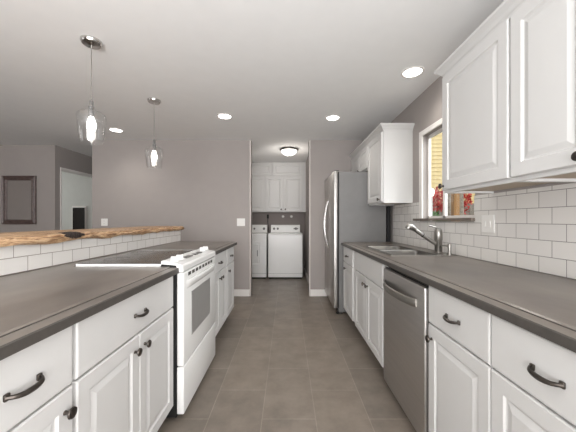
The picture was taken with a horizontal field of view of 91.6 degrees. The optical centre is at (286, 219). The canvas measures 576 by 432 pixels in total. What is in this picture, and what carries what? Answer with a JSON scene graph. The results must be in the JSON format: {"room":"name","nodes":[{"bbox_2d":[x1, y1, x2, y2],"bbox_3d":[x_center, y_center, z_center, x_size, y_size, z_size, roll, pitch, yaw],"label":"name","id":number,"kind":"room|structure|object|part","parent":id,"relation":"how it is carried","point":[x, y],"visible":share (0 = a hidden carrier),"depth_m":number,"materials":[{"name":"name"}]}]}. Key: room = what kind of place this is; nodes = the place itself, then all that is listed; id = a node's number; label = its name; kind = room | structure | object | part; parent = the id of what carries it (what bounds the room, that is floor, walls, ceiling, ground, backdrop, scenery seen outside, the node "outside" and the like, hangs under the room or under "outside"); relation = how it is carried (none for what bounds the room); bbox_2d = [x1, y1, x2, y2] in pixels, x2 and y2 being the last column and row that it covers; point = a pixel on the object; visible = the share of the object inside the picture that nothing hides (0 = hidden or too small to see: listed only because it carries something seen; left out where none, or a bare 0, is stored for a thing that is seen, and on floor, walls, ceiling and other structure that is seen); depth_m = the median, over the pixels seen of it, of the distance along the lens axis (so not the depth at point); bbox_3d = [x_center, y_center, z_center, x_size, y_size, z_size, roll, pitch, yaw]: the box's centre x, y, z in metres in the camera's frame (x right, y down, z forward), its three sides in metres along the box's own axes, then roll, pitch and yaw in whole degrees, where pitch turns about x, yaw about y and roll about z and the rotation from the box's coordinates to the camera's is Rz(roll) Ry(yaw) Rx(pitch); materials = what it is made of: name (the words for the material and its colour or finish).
{"room":"kitchen","nodes":[
{"label":"kitchen","id":0,"kind":"room"},
{"bbox_2d":[0,145,59,232],"bbox_3d":[-5.435,-0.030,4.720,3.130,2.440,0.100,0,0,0],"label":"wall","id":1,"kind":"structure","parent":0,"point":[41,161],"depth_m":4.67,"materials":[{"name":"beige paint"}]},
{"bbox_2d":[1,176,36,223],"bbox_3d":[-4.455,-0.333,4.651,0.560,0.805,0.035,0,0,0],"label":"mirror","id":2,"kind":"object","parent":1,"relation":"attached to","point":[18,193],"visible":1,"depth_m":4.66,"materials":[{"name":"brown wood"}]},
{"bbox_3d":[-4.455,-0.333,4.664,0.410,0.655,0.004,0,0,0],"label":"glass","id":3,"kind":"part","parent":2,"relation":"part of","materials":[{"name":"mirror"}]},
{"bbox_2d":[60,147,91,173],"bbox_3d":[-3.920,-0.030,5.785,0.100,2.440,2.030,0,0,0],"label":"wall","id":4,"kind":"structure","parent":0,"point":[69,159],"depth_m":5.12,"materials":[{"name":"beige paint"}]},
{"bbox_2d":[60,167,91,229],"bbox_3d":[-3.914,0.145,5.282,0.112,2.090,1.015,0,0,0],"label":"trim","id":5,"kind":"structure","parent":4,"relation":"attached to","point":[61,168],"depth_m":4.79,"materials":[{"name":"white wood"}]},
{"bbox_2d":[62,171,91,229],"bbox_3d":[-4.200,-0.030,6.850,5.600,2.440,0.100,0,0,0],"label":"wall","id":6,"kind":"structure","parent":0,"point":[76,189],"depth_m":6.80,"materials":[{"name":"paint"}]},
{"bbox_2d":[72,206,85,229],"bbox_3d":[-5.035,-0.025,6.780,0.330,0.630,0.037,0,0,0],"label":"wall screen","id":7,"kind":"object","parent":6,"relation":"attached to","point":[78,212],"visible":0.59,"depth_m":6.76,"materials":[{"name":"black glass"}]},
{"bbox_2d":[0,241,179,276],"bbox_3d":[-1.459,0.658,1.630,0.122,1.064,4.060,0,0,0],"label":"wall","id":8,"kind":"structure","parent":0,"point":[178,241],"depth_m":1.82,"materials":[{"name":"white tile"}]},
{"bbox_2d":[0,230,180,275],"bbox_3d":[-1.394,0.201,1.630,0.008,0.145,4.060,0,0,0],"label":"tile","id":9,"kind":"structure","parent":8,"relation":"attached to","point":[14,259],"depth_m":1.81,"materials":[{"name":"white tile"}]},
{"bbox_2d":[0,226,183,246],"bbox_3d":[-1.599,0.107,1.650,0.538,0.066,4.141,0,0,0],"label":"bar","id":10,"kind":"object","parent":8,"relation":"on","point":[52,236],"visible":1,"depth_m":1.82,"materials":[{"name":"brown wood"}]},
{"bbox_2d":[92,140,363,294],"bbox_3d":[-0.860,-0.030,4.440,4.380,2.440,0.120,0,0,0],"label":"wall","id":11,"kind":"structure","parent":0,"point":[202,187],"depth_m":4.38,"materials":[{"name":"beige paint"}]},
{"bbox_2d":[101,219,107,225],"bbox_3d":[-2.855,0.035,4.376,0.100,0.115,0.008,0,0,0],"label":"wall outlet","id":12,"kind":"object","parent":11,"relation":"attached to","point":[104,222],"visible":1,"depth_m":4.37,"materials":[{"name":"white plastic"}]},
{"bbox_2d":[237,218,244,225],"bbox_3d":[-0.720,0.035,4.375,0.125,0.120,0.010,0,0,0],"label":"light switch","id":13,"kind":"object","parent":11,"relation":"attached to","point":[240,221],"visible":1,"depth_m":4.37,"materials":[{"name":"white plastic"}]},
{"bbox_2d":[234,289,249,295],"bbox_3d":[-1.817,1.137,4.373,2.465,0.105,0.014,0,0,0],"label":"baseboard","id":14,"kind":"structure","parent":11,"relation":"attached to","point":[237,292],"depth_m":4.37,"materials":[{"name":"white wood"}]},
{"bbox_2d":[250,140,251,295],"bbox_3d":[-0.574,-0.029,4.440,0.022,2.439,0.144,0,0,0],"label":"trim","id":15,"kind":"structure","parent":11,"relation":"attached to","point":[250,140],"depth_m":4.37,"materials":[{"name":"paint"}]},
{"bbox_2d":[308,140,309,295],"bbox_3d":[0.355,-0.029,4.440,0.022,2.439,0.144,0,0,0],"label":"trim","id":16,"kind":"structure","parent":11,"relation":"attached to","point":[309,140],"depth_m":4.37,"materials":[{"name":"paint"}]},
{"bbox_2d":[310,289,326,295],"bbox_3d":[0.848,1.137,4.373,0.964,0.105,0.014,0,0,0],"label":"baseboard","id":17,"kind":"structure","parent":11,"relation":"attached to","point":[313,292],"depth_m":4.37,"materials":[{"name":"white wood"}]},
{"bbox_2d":[0,0,503,161],"bbox_3d":[-2.850,-1.300,1.700,8.500,0.100,10.600,0,0,0],"label":"ceiling","id":18,"kind":"structure","parent":0,"point":[279,68],"depth_m":2.25,"materials":[{"name":"paint"}]},
{"bbox_2d":[76,35,105,144],"bbox_3d":[-1.365,-0.894,1.955,0.174,0.712,0.174,0,0,0],"label":"pendant light","id":19,"kind":"object","parent":18,"relation":"hanging from","point":[89,41],"visible":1,"depth_m":1.94,"materials":[{"name":"clear glass"}]},
{"bbox_3d":[-1.365,-0.666,1.955,0.174,0.257,0.174,0,0,0],"label":"lamp shade","id":20,"kind":"part","parent":19,"relation":"part of","materials":[{"name":"clear glass"}]},
{"bbox_3d":[-1.365,-0.670,1.955,0.058,0.100,0.057,0,0,0],"label":"bulb","id":21,"kind":"part","parent":19,"relation":"part of","materials":[{"name":"white glass"}]},
{"bbox_2d":[89,99,93,116],"bbox_3d":[-1.365,-0.780,1.955,0.034,0.120,0.034,0,0,0],"label":"socket","id":22,"kind":"object","parent":19,"relation":"attached to","point":[91,103],"depth_m":1.94,"materials":[{"name":"grey metal"}]},
{"bbox_3d":[-1.365,-1.025,1.955,0.005,0.390,0.005,0,0,-22],"label":"cord","id":23,"kind":"part","parent":19,"relation":"part of","materials":[{"name":"silver metal"}]},
{"bbox_2d":[108,128,123,131],"bbox_3d":[-2.375,-1.246,3.890,0.184,0.006,0.184,0,0,0],"label":"recessed light","id":24,"kind":"object","parent":18,"relation":"in","point":[110,129],"visible":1,"depth_m":3.89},
{"bbox_2d":[145,97,162,167],"bbox_3d":[-1.385,-0.894,2.920,0.174,0.712,0.174,0,0,0],"label":"pendant light","id":25,"kind":"object","parent":18,"relation":"hanging from","point":[155,101],"visible":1,"depth_m":2.90,"materials":[{"name":"clear glass"}]},
{"bbox_2d":[152,139,155,150],"bbox_3d":[-1.385,-0.780,2.920,0.034,0.120,0.034,0,0,0],"label":"socket","id":26,"kind":"object","parent":25,"relation":"attached to","point":[154,143],"depth_m":2.91,"materials":[{"name":"grey metal"}]},
{"bbox_3d":[-1.385,-0.670,2.920,0.058,0.100,0.057,0,0,0],"label":"bulb","id":27,"kind":"part","parent":25,"relation":"part of","materials":[{"name":"white glass"}]},
{"bbox_2d":[217,113,231,118],"bbox_3d":[-0.750,-1.246,3.370,0.184,0.006,0.184,0,0,0],"label":"recessed light","id":28,"kind":"object","parent":18,"relation":"in","point":[221,115],"visible":1,"depth_m":3.37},
{"bbox_2d":[280,147,297,155],"bbox_3d":[0.035,-1.181,4.930,0.330,0.138,0.330,0,0,0],"label":"flush ceiling light","id":29,"kind":"object","parent":18,"relation":"attached to","point":[288,151],"visible":1,"depth_m":4.83,"materials":[{"name":"white glass"}]},
{"bbox_3d":[0.035,-1.175,4.930,0.280,0.082,0.280,0,0,0],"label":"lamp shade","id":30,"kind":"part","parent":29,"relation":"part of","materials":[{"name":"white glass"}]},
{"bbox_2d":[325,115,340,120],"bbox_3d":[0.560,-1.246,3.420,0.184,0.006,0.184,0,0,0],"label":"recessed light","id":31,"kind":"object","parent":18,"relation":"in","point":[330,117],"visible":1,"depth_m":3.40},
{"bbox_2d":[401,66,424,77],"bbox_3d":[1.060,-1.246,2.365,0.184,0.006,0.184,0,0,0],"label":"recessed light","id":32,"kind":"object","parent":18,"relation":"in","point":[414,71],"visible":1,"depth_m":2.36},
{"bbox_2d":[252,212,304,271],"bbox_3d":[-0.450,-0.030,6.450,1.900,2.440,0.100,0,0,0],"label":"wall","id":33,"kind":"structure","parent":0,"point":[258,218],"depth_m":6.40,"materials":[{"name":"paint"}]},
{"bbox_2d":[252,177,264,211],"bbox_3d":[-0.886,-0.555,6.200,0.823,0.760,0.398,0,0,0],"label":"upper cabinet","id":34,"kind":"object","parent":33,"relation":"attached to","point":[258,183],"visible":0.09,"depth_m":6.03,"materials":[{"name":"white wood"}]},
{"bbox_2d":[252,162,271,176],"bbox_3d":[-0.807,-1.091,6.215,0.982,0.313,0.369,0,0,0],"label":"upper cabinet","id":35,"kind":"object","parent":33,"relation":"attached to","point":[259,169],"visible":0.33,"depth_m":6.03,"materials":[{"name":"white wood"}]},
{"bbox_2d":[265,177,305,211],"bbox_3d":[-0.033,-0.555,6.200,0.880,0.760,0.398,0,0,0],"label":"upper cabinet","id":36,"kind":"object","parent":33,"relation":"attached to","point":[282,194],"visible":1,"depth_m":6.03,"materials":[{"name":"white wood"}]},
{"bbox_3d":[-0.270,-0.557,6.040,0.370,0.735,0.020,0,0,0],"label":"door","id":37,"kind":"part","parent":36,"relation":"part of","materials":[{"name":"white wood"}]},
{"bbox_3d":[0.130,-0.557,6.040,0.410,0.735,0.020,0,0,0],"label":"door","id":38,"kind":"part","parent":36,"relation":"part of","materials":[{"name":"white wood"}]},
{"bbox_2d":[272,162,305,176],"bbox_3d":[0.046,-1.091,6.215,0.721,0.313,0.369,0,0,0],"label":"upper cabinet","id":39,"kind":"object","parent":33,"relation":"attached to","point":[279,169],"visible":0.96,"depth_m":6.03,"materials":[{"name":"white wood"}]},
{"bbox_2d":[157,272,415,431],"bbox_3d":[-2.800,1.230,1.700,8.400,0.080,10.400,0,0,0],"label":"floor","id":40,"kind":"structure","parent":0,"point":[284,360],"depth_m":2.12,"materials":[{"name":"tile"}]},
{"bbox_2d":[0,326,77,431],"bbox_3d":[-0.946,0.752,0.502,0.632,0.875,0.743,0,0,0],"label":"base cabinet","id":41,"kind":"object","parent":40,"relation":"on","point":[36,391],"visible":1,"depth_m":0.75,"materials":[{"name":"white wood"}]},
{"bbox_3d":[-0.646,0.419,0.702,0.032,0.022,0.104,0,0,0],"label":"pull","id":42,"kind":"part","parent":41,"relation":"part of","materials":[{"name":"brown metal"}]},
{"bbox_3d":[-0.672,0.798,0.702,0.020,0.573,0.333,0,0,0],"label":"door","id":43,"kind":"part","parent":41,"relation":"part of","materials":[{"name":"white wood"}]},
{"bbox_3d":[-0.648,0.575,0.835,0.030,0.035,0.035,0,0,0],"label":"knob","id":44,"kind":"part","parent":41,"relation":"part of","materials":[{"name":"brown metal"}]},
{"bbox_2d":[69,276,172,431],"bbox_3d":[-0.946,0.752,1.262,0.632,0.875,0.773,0,0,0],"label":"base cabinet","id":45,"kind":"object","parent":40,"relation":"on","point":[122,353],"visible":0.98,"depth_m":1.16,"materials":[{"name":"white wood"}]},
{"bbox_3d":[-0.672,0.798,1.071,0.020,0.573,0.372,0,0,0],"label":"door","id":46,"kind":"part","parent":45,"relation":"part of","materials":[{"name":"white wood"}]},
{"bbox_2d":[0,242,236,360],"bbox_3d":[-1.013,0.294,1.605,0.752,0.038,3.950,0,0,0],"label":"countertop","id":47,"kind":"structure","parent":45,"relation":"on","point":[36,305],"depth_m":1.06,"materials":[{"name":"concrete"}]},
{"bbox_3d":[-0.672,0.413,1.260,0.020,0.182,0.750,0,0,0],"label":"drawer","id":48,"kind":"part","parent":45,"relation":"part of","materials":[{"name":"white wood"}]},
{"bbox_3d":[-0.648,0.575,1.218,0.030,0.035,0.035,0,0,0],"label":"knob","id":49,"kind":"part","parent":45,"relation":"part of","materials":[{"name":"brown metal"}]},
{"bbox_3d":[-0.646,0.419,1.260,0.032,0.022,0.104,0,0,0],"label":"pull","id":50,"kind":"part","parent":45,"relation":"part of","materials":[{"name":"brown metal"}]},
{"bbox_3d":[-0.648,0.575,1.302,0.030,0.035,0.035,0,0,0],"label":"knob","id":51,"kind":"part","parent":45,"relation":"part of","materials":[{"name":"brown metal"}]},
{"bbox_3d":[-0.672,0.798,1.448,0.020,0.573,0.373,0,0,0],"label":"door","id":52,"kind":"part","parent":45,"relation":"part of","materials":[{"name":"white wood"}]},
{"bbox_2d":[75,246,214,417],"bbox_3d":[-0.920,0.706,2.026,0.670,0.968,0.756,0,0,0],"label":"range","id":53,"kind":"object","parent":40,"relation":"on","point":[193,307],"visible":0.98,"depth_m":1.79,"materials":[{"name":"white metal"}]},
{"bbox_2d":[78,250,193,263],"bbox_3d":[-0.998,0.260,2.033,0.504,0.008,0.724,0,0,0],"label":"glass cooktop","id":54,"kind":"object","parent":53,"relation":"in","point":[141,256],"depth_m":1.92,"materials":[{"name":"grey glass"}]},
{"bbox_3d":[-0.685,0.237,1.705,0.056,0.030,0.056,0,0,0],"label":"knob","id":55,"kind":"part","parent":53,"relation":"part of","materials":[{"name":"white plastic"}]},
{"bbox_3d":[-0.679,0.275,2.030,0.132,0.069,0.748,0,0,0],"label":"control panel","id":56,"kind":"part","parent":53,"relation":"part of","materials":[{"name":"white metal"}]},
{"bbox_3d":[-0.633,1.016,2.030,0.042,0.279,0.740,0,0,0],"label":"drawer","id":57,"kind":"part","parent":53,"relation":"part of","materials":[{"name":"white metal"}]},
{"bbox_3d":[-0.633,0.592,2.030,0.042,0.556,0.740,0,0,0],"label":"door","id":58,"kind":"part","parent":53,"relation":"part of","materials":[{"name":"white metal"}]},
{"bbox_3d":[-0.599,0.394,2.030,0.028,0.056,0.660,0,0,0],"label":"handle","id":59,"kind":"part","parent":53,"relation":"part of","materials":[{"name":"white metal"}]},
{"bbox_2d":[214,250,225,336],"bbox_3d":[-0.946,0.752,2.751,0.632,0.875,0.676,0,0,0],"label":"base cabinet","id":60,"kind":"object","parent":40,"relation":"on","point":[220,259],"visible":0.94,"depth_m":2.79,"materials":[{"name":"white wood"}]},
{"bbox_3d":[-0.672,0.798,2.611,0.020,0.573,0.342,0,0,0],"label":"door","id":61,"kind":"part","parent":60,"relation":"part of","materials":[{"name":"white wood"}]},
{"bbox_3d":[-0.672,0.413,2.755,0.020,0.182,0.630,0,0,0],"label":"drawer","id":62,"kind":"part","parent":60,"relation":"part of","materials":[{"name":"white wood"}]},
{"bbox_3d":[-0.672,0.798,2.929,0.020,0.573,0.283,0,0,0],"label":"door","id":63,"kind":"part","parent":60,"relation":"part of","materials":[{"name":"white wood"}]},
{"bbox_2d":[225,246,233,317],"bbox_3d":[-0.946,0.752,3.305,0.632,0.875,0.428,0,0,0],"label":"base cabinet","id":64,"kind":"object","parent":40,"relation":"on","point":[229,266],"visible":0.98,"depth_m":3.23,"materials":[{"name":"white wood"}]},
{"bbox_3d":[-0.672,0.413,3.305,0.020,0.182,0.390,0,0,0],"label":"drawer","id":65,"kind":"part","parent":64,"relation":"part of","materials":[{"name":"white wood"}]},
{"bbox_2d":[252,225,268,278],"bbox_3d":[-0.757,0.647,5.985,0.685,1.085,0.690,0,0,0],"label":"dryer","id":66,"kind":"object","parent":40,"relation":"on","point":[260,233],"visible":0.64,"depth_m":5.66,"materials":[{"name":"white metal"}]},
{"bbox_3d":[-0.757,0.670,5.648,0.485,0.480,0.014,0,0,0],"label":"door","id":67,"kind":"part","parent":66,"relation":"part of","materials":[{"name":"white metal"}]},
{"bbox_3d":[-0.757,0.190,6.220,0.645,0.170,0.179,0,0,0],"label":"control panel","id":68,"kind":"part","parent":66,"relation":"part of","materials":[{"name":"white metal"}]},
{"bbox_2d":[268,225,302,278],"bbox_3d":[-0.034,0.647,5.990,0.698,1.085,0.680,0,0,0],"label":"washing machine","id":69,"kind":"object","parent":40,"relation":"on","point":[285,242],"visible":1,"depth_m":5.66,"materials":[{"name":"white metal"}]},
{"bbox_3d":[-0.034,0.285,5.926,0.690,0.020,0.548,0,0,0],"label":"lid","id":70,"kind":"part","parent":69,"relation":"part of","materials":[{"name":"white metal"}]},
{"bbox_3d":[-0.034,0.190,6.220,0.638,0.170,0.179,0,0,0],"label":"control panel","id":71,"kind":"part","parent":69,"relation":"part of","materials":[{"name":"white metal"}]},
{"bbox_2d":[343,246,355,321],"bbox_3d":[0.989,0.752,3.217,0.642,0.875,0.553,0,0,0],"label":"base cabinet","id":72,"kind":"object","parent":40,"relation":"on","point":[349,269],"visible":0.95,"depth_m":3.14,"materials":[{"name":"white wood"}]},
{"bbox_3d":[0.710,0.798,3.237,0.020,0.573,0.475,0,0,0],"label":"door","id":73,"kind":"part","parent":72,"relation":"part of","materials":[{"name":"white wood"}]},
{"bbox_3d":[0.710,0.413,3.237,0.020,0.182,0.475,0,0,0],"label":"drawer","id":74,"kind":"part","parent":72,"relation":"part of","materials":[{"name":"white wood"}]},
{"bbox_2d":[323,170,389,313],"bbox_3d":[0.913,0.279,3.940,0.774,1.822,0.830,0,0,0],"label":"refrigerator","id":75,"kind":"object","parent":40,"relation":"on","point":[348,215],"visible":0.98,"depth_m":3.52,"materials":[{"name":"metal"}]},
{"bbox_3d":[0.562,0.060,4.052,0.073,0.667,0.018,0,0,0],"label":"handle","id":76,"kind":"part","parent":75,"relation":"part of","materials":[{"name":"silver metal"}]},
{"bbox_3d":[0.614,0.247,4.184,0.052,1.735,0.343,0,0,0],"label":"door","id":77,"kind":"part","parent":75,"relation":"part of","materials":[{"name":"metal"}]},
{"bbox_3d":[0.562,0.060,3.965,0.073,0.667,0.018,0,0,0],"label":"handle","id":78,"kind":"part","parent":75,"relation":"part of","materials":[{"name":"silver metal"}]},
{"bbox_3d":[0.614,0.247,3.765,0.052,1.735,0.480,0,0,0],"label":"door","id":79,"kind":"part","parent":75,"relation":"part of","materials":[{"name":"metal"}]},
{"bbox_2d":[355,252,387,366],"bbox_3d":[0.990,0.752,2.485,0.640,0.875,0.908,0,0,0],"label":"base cabinet","id":80,"kind":"object","parent":40,"relation":"on","point":[369,273],"visible":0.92,"depth_m":2.35,"materials":[{"name":"white wood"}]},
{"bbox_3d":[0.710,0.798,2.679,0.020,0.573,0.412,0,0,0],"label":"door","id":81,"kind":"part","parent":80,"relation":"part of","materials":[{"name":"white wood"}]},
{"bbox_3d":[0.710,0.798,2.264,0.020,0.573,0.408,0,0,0],"label":"door","id":82,"kind":"part","parent":80,"relation":"part of","materials":[{"name":"white wood"}]},
{"bbox_2d":[383,267,429,431],"bbox_3d":[0.964,0.759,1.710,0.652,0.862,0.616,0,0,0],"label":"dishwasher","id":83,"kind":"object","parent":40,"relation":"on","point":[406,298],"visible":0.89,"depth_m":1.61,"materials":[{"name":"metal"}]},
{"bbox_3d":[0.668,0.445,1.738,0.060,0.046,0.475,0,0,0],"label":"handle","id":84,"kind":"part","parent":83,"relation":"part of","materials":[{"name":"silver metal"}]},
{"bbox_2d":[425,286,494,431],"bbox_3d":[0.989,0.752,1.179,0.642,0.875,0.424,0,0,0],"label":"base cabinet","id":85,"kind":"object","parent":40,"relation":"on","point":[459,338],"visible":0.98,"depth_m":1.15,"materials":[{"name":"white wood"}]},
{"bbox_3d":[0.686,0.575,1.353,0.030,0.035,0.035,0,0,0],"label":"knob","id":86,"kind":"part","parent":85,"relation":"part of","materials":[{"name":"brown metal"}]},
{"bbox_3d":[0.684,0.419,1.179,0.032,0.022,0.104,0,0,0],"label":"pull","id":87,"kind":"part","parent":85,"relation":"part of","materials":[{"name":"brown metal"}]},
{"bbox_3d":[0.710,0.413,1.179,0.020,0.182,0.419,0,0,0],"label":"drawer","id":88,"kind":"part","parent":85,"relation":"part of","materials":[{"name":"white wood"}]},
{"bbox_2d":[491,315,575,431],"bbox_3d":[0.989,0.752,0.748,0.642,0.875,0.434,0,0,0],"label":"base cabinet","id":89,"kind":"object","parent":40,"relation":"on","point":[533,378],"visible":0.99,"depth_m":0.81,"materials":[{"name":"white wood"}]},
{"bbox_3d":[0.710,0.798,0.751,0.020,0.573,0.423,0,0,0],"label":"door","id":90,"kind":"part","parent":89,"relation":"part of","materials":[{"name":"white wood"}]},
{"bbox_3d":[0.684,0.419,0.751,0.032,0.022,0.104,0,0,0],"label":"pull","id":91,"kind":"part","parent":89,"relation":"part of","materials":[{"name":"brown metal"}]},
{"bbox_3d":[0.989,0.752,0.090,0.642,0.875,0.878,0,0,0],"label":"base cabinet","id":92,"kind":"object","parent":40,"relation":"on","visible":0},
{"bbox_2d":[341,242,575,352],"bbox_3d":[1.000,0.294,1.567,0.641,0.038,3.875,0,0,0],"label":"countertop","id":93,"kind":"structure","parent":92,"relation":"on","point":[543,305],"depth_m":1.16,"materials":[{"name":"concrete"}]},
{"bbox_2d":[361,245,456,255],"bbox_3d":[1.042,0.353,2.550,0.505,0.167,0.840,0,0,0],"label":"sink","id":94,"kind":"object","parent":93,"relation":"in","point":[391,250],"visible":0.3,"depth_m":2.52,"materials":[{"name":"metal"}]},
{"bbox_3d":[1.002,0.353,2.750,0.355,0.167,0.370,0,0,0],"label":"bowl","id":95,"kind":"part","parent":94,"relation":"part of","materials":[{"name":"metal"}]},
{"bbox_3d":[1.002,0.353,2.348,0.355,0.167,0.365,0,0,0],"label":"bowl","id":96,"kind":"part","parent":94,"relation":"part of","materials":[{"name":"metal"}]},
{"bbox_2d":[440,244,451,254],"bbox_3d":[1.243,0.226,2.188,0.039,0.088,0.107,0,0,-11],"label":"soap dispenser","id":97,"kind":"object","parent":94,"relation":"on","point":[448,246],"visible":0.99,"depth_m":2.15,"materials":[{"name":"silver metal"}]},
{"bbox_2d":[405,224,445,253],"bbox_3d":[1.124,0.150,2.300,0.307,0.240,0.210,0,0,0],"label":"faucet","id":98,"kind":"object","parent":93,"relation":"on","point":[438,233],"visible":0.99,"depth_m":2.28,"materials":[{"name":"silver metal"}]},
{"bbox_2d":[305,157,307,274],"bbox_3d":[0.455,-0.030,5.450,0.090,2.440,1.900,0,0,0],"label":"wall","id":99,"kind":"structure","parent":0,"point":[306,212],"depth_m":5.89,"materials":[{"name":"beige paint"}]},
{"bbox_2d":[386,76,575,279],"bbox_3d":[1.365,-0.030,0.500,0.070,2.440,8.000,0,0,0],"label":"wall","id":100,"kind":"structure","parent":0,"point":[425,110],"depth_m":2.73,"materials":[{"name":"beige paint"}]},
{"bbox_2d":[349,140,367,171],"bbox_3d":[1.150,-0.824,3.931,0.358,0.372,0.888,0,0,0],"label":"upper cabinet","id":101,"kind":"object","parent":100,"relation":"attached to","point":[359,156],"visible":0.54,"depth_m":3.81,"materials":[{"name":"white wood"}]},
{"bbox_3d":[1.010,-0.795,4.149,0.020,0.280,0.431,0,0,0],"label":"door","id":102,"kind":"part","parent":101,"relation":"part of","materials":[{"name":"white wood"}]},
{"bbox_3d":[0.998,-0.978,3.931,0.046,0.065,0.888,0,0,0],"label":"crown moulding","id":103,"kind":"part","parent":101,"relation":"part of","materials":[{"name":"white wood"}]},
{"bbox_3d":[1.010,-0.795,3.712,0.020,0.280,0.431,0,0,0],"label":"door","id":104,"kind":"part","parent":101,"relation":"part of","materials":[{"name":"white wood"}]},
{"bbox_2d":[365,123,414,205],"bbox_3d":[1.150,-0.595,3.200,0.358,0.830,0.573,0,0,0],"label":"upper cabinet","id":105,"kind":"object","parent":100,"relation":"attached to","point":[390,145],"visible":1,"depth_m":2.96,"materials":[{"name":"white wood"}]},
{"bbox_3d":[1.010,-0.567,3.225,0.020,0.737,0.506,0,0,0],"label":"door","id":106,"kind":"part","parent":105,"relation":"part of","materials":[{"name":"white wood"}]},
{"bbox_3d":[1.152,-0.978,3.200,0.354,0.065,0.573,0,0,0],"label":"crown moulding","id":107,"kind":"part","parent":105,"relation":"part of","materials":[{"name":"white wood"}]},
{"bbox_2d":[419,118,441,217],"bbox_3d":[1.323,-0.443,2.386,0.014,0.855,0.813,0,0,0],"label":"trim","id":108,"kind":"structure","parent":100,"relation":"attached to","point":[436,124],"depth_m":2.74,"materials":[{"name":"white wood"}]},
{"bbox_2d":[413,218,474,220],"bbox_3d":[1.327,-0.004,2.426,0.065,0.022,0.917,0,0,0],"label":"trim","id":109,"kind":"structure","parent":100,"relation":"attached to","point":[417,219],"depth_m":2.30,"materials":[{"name":"stone"}]},
{"bbox_2d":[428,128,473,217],"bbox_3d":[1.387,-0.417,2.357,0.024,0.805,0.755,0,0,0],"label":"window","id":110,"kind":"structure","parent":100,"relation":"in","point":[445,195],"depth_m":2.65,"materials":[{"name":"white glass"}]},
{"bbox_2d":[393,183,575,279],"bbox_3d":[1.326,0.048,1.545,0.008,0.451,3.890,0,0,0],"label":"wall tile","id":111,"kind":"structure","parent":100,"relation":"attached to","point":[535,228],"depth_m":1.61,"materials":[{"name":"white tile"}]},
{"bbox_2d":[482,215,494,232],"bbox_3d":[1.317,0.025,1.838,0.010,0.115,0.115,0,0,0],"label":"light switch","id":112,"kind":"object","parent":111,"relation":"attached to","point":[488,221],"visible":1,"depth_m":1.83,"materials":[{"name":"white plastic"}]},
{"bbox_2d":[434,2,553,192],"bbox_3d":[1.150,-0.579,1.562,0.358,0.813,0.599,0,0,0],"label":"upper cabinet","id":113,"kind":"object","parent":100,"relation":"attached to","point":[476,80],"visible":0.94,"depth_m":1.46,"materials":[{"name":"white wood"}]},
{"bbox_3d":[1.152,-0.954,1.562,0.354,0.063,0.599,0,0,0],"label":"crown moulding","id":114,"kind":"part","parent":113,"relation":"part of","materials":[{"name":"white wood"}]},
{"bbox_3d":[1.010,-0.552,1.539,0.020,0.725,0.538,0,0,0],"label":"door","id":115,"kind":"part","parent":113,"relation":"part of","materials":[{"name":"white wood"}]},
{"bbox_2d":[503,0,575,181],"bbox_3d":[1.150,-0.579,1.081,0.358,0.813,0.362,0,0,0],"label":"upper cabinet","id":116,"kind":"object","parent":100,"relation":"attached to","point":[543,32],"visible":1,"depth_m":1.10,"materials":[{"name":"white wood"}]},
{"bbox_3d":[0.998,-0.954,1.081,0.046,0.063,0.362,0,0,0],"label":"crown moulding","id":117,"kind":"part","parent":116,"relation":"part of","materials":[{"name":"white wood"}]},
{"bbox_3d":[0.986,-0.216,0.945,0.030,0.035,0.035,0,0,0],"label":"knob","id":118,"kind":"part","parent":116,"relation":"part of","materials":[{"name":"brown metal"}]},
{"label":"outside","id":119,"kind":"structure","parent":0,"visible":0},
{"bbox_3d":[8.705,1.515,9.000,14.590,0.050,26.000,0,0,0],"label":"ground","id":120,"kind":"structure","parent":119,"visible":0},
{"bbox_2d":[431,188,434,215],"bbox_3d":[2.500,0.468,4.850,0.110,2.045,0.108,0,0,0],"label":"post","id":121,"kind":"object","parent":120,"relation":"on","point":[432,189],"visible":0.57,"depth_m":4.83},
{"bbox_2d":[433,186,442,213],"bbox_3d":[4.378,0.241,8.195,0.706,2.498,0.739,0,0,0],"label":"shrub","id":122,"kind":"object","parent":120,"relation":"on","point":[437,201],"visible":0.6,"depth_m":8.08,"materials":[{"name":"red plant"}]},
{"bbox_2d":[448,193,450,215],"bbox_3d":[2.917,-0.260,5.003,0.135,3.502,0.128,0,0,45],"label":"trunk","id":123,"kind":"object","parent":120,"relation":"on","point":[449,194],"visible":0.02,"depth_m":4.97,"materials":[{"name":"grey plant"}]},
{"bbox_2d":[431,133,474,202],"bbox_3d":[8.300,-1.400,12.010,9.400,5.780,0.180,0,0,0],"label":"neighbouring house","id":124,"kind":"structure","parent":120,"relation":"on","point":[436,141],"depth_m":11.98,"materials":[{"name":"beige"}]},
{"bbox_2d":[433,203,473,215],"bbox_3d":[5.973,0.465,9.415,4.145,2.050,0.030,0,0,0],"label":"fence","id":125,"kind":"object","parent":120,"relation":"on","point":[471,208],"visible":0.02,"depth_m":9.40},
{"bbox_2d":[451,193,459,215],"bbox_3d":[2.735,0.040,4.550,0.090,2.900,0.090,0,0,0],"label":"porch post","id":126,"kind":"object","parent":120,"relation":"on","point":[455,197],"visible":0.02,"depth_m":4.50,"materials":[{"name":"brown wood"}]},
{"bbox_2d":[460,193,463,214],"bbox_3d":[3.471,-0.261,5.601,0.170,3.502,0.170,0,0,0],"label":"trunk","id":127,"kind":"object","parent":120,"relation":"on","point":[461,194],"visible":0.07,"depth_m":5.55,"materials":[{"name":"grey plant"}]},
{"bbox_2d":[463,193,472,213],"bbox_3d":[5.254,0.207,8.391,0.533,2.566,0.525,0,0,0],"label":"shrub","id":128,"kind":"object","parent":120,"relation":"on","point":[467,197],"visible":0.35,"depth_m":8.26,"materials":[{"name":"red plant"}]}
]}

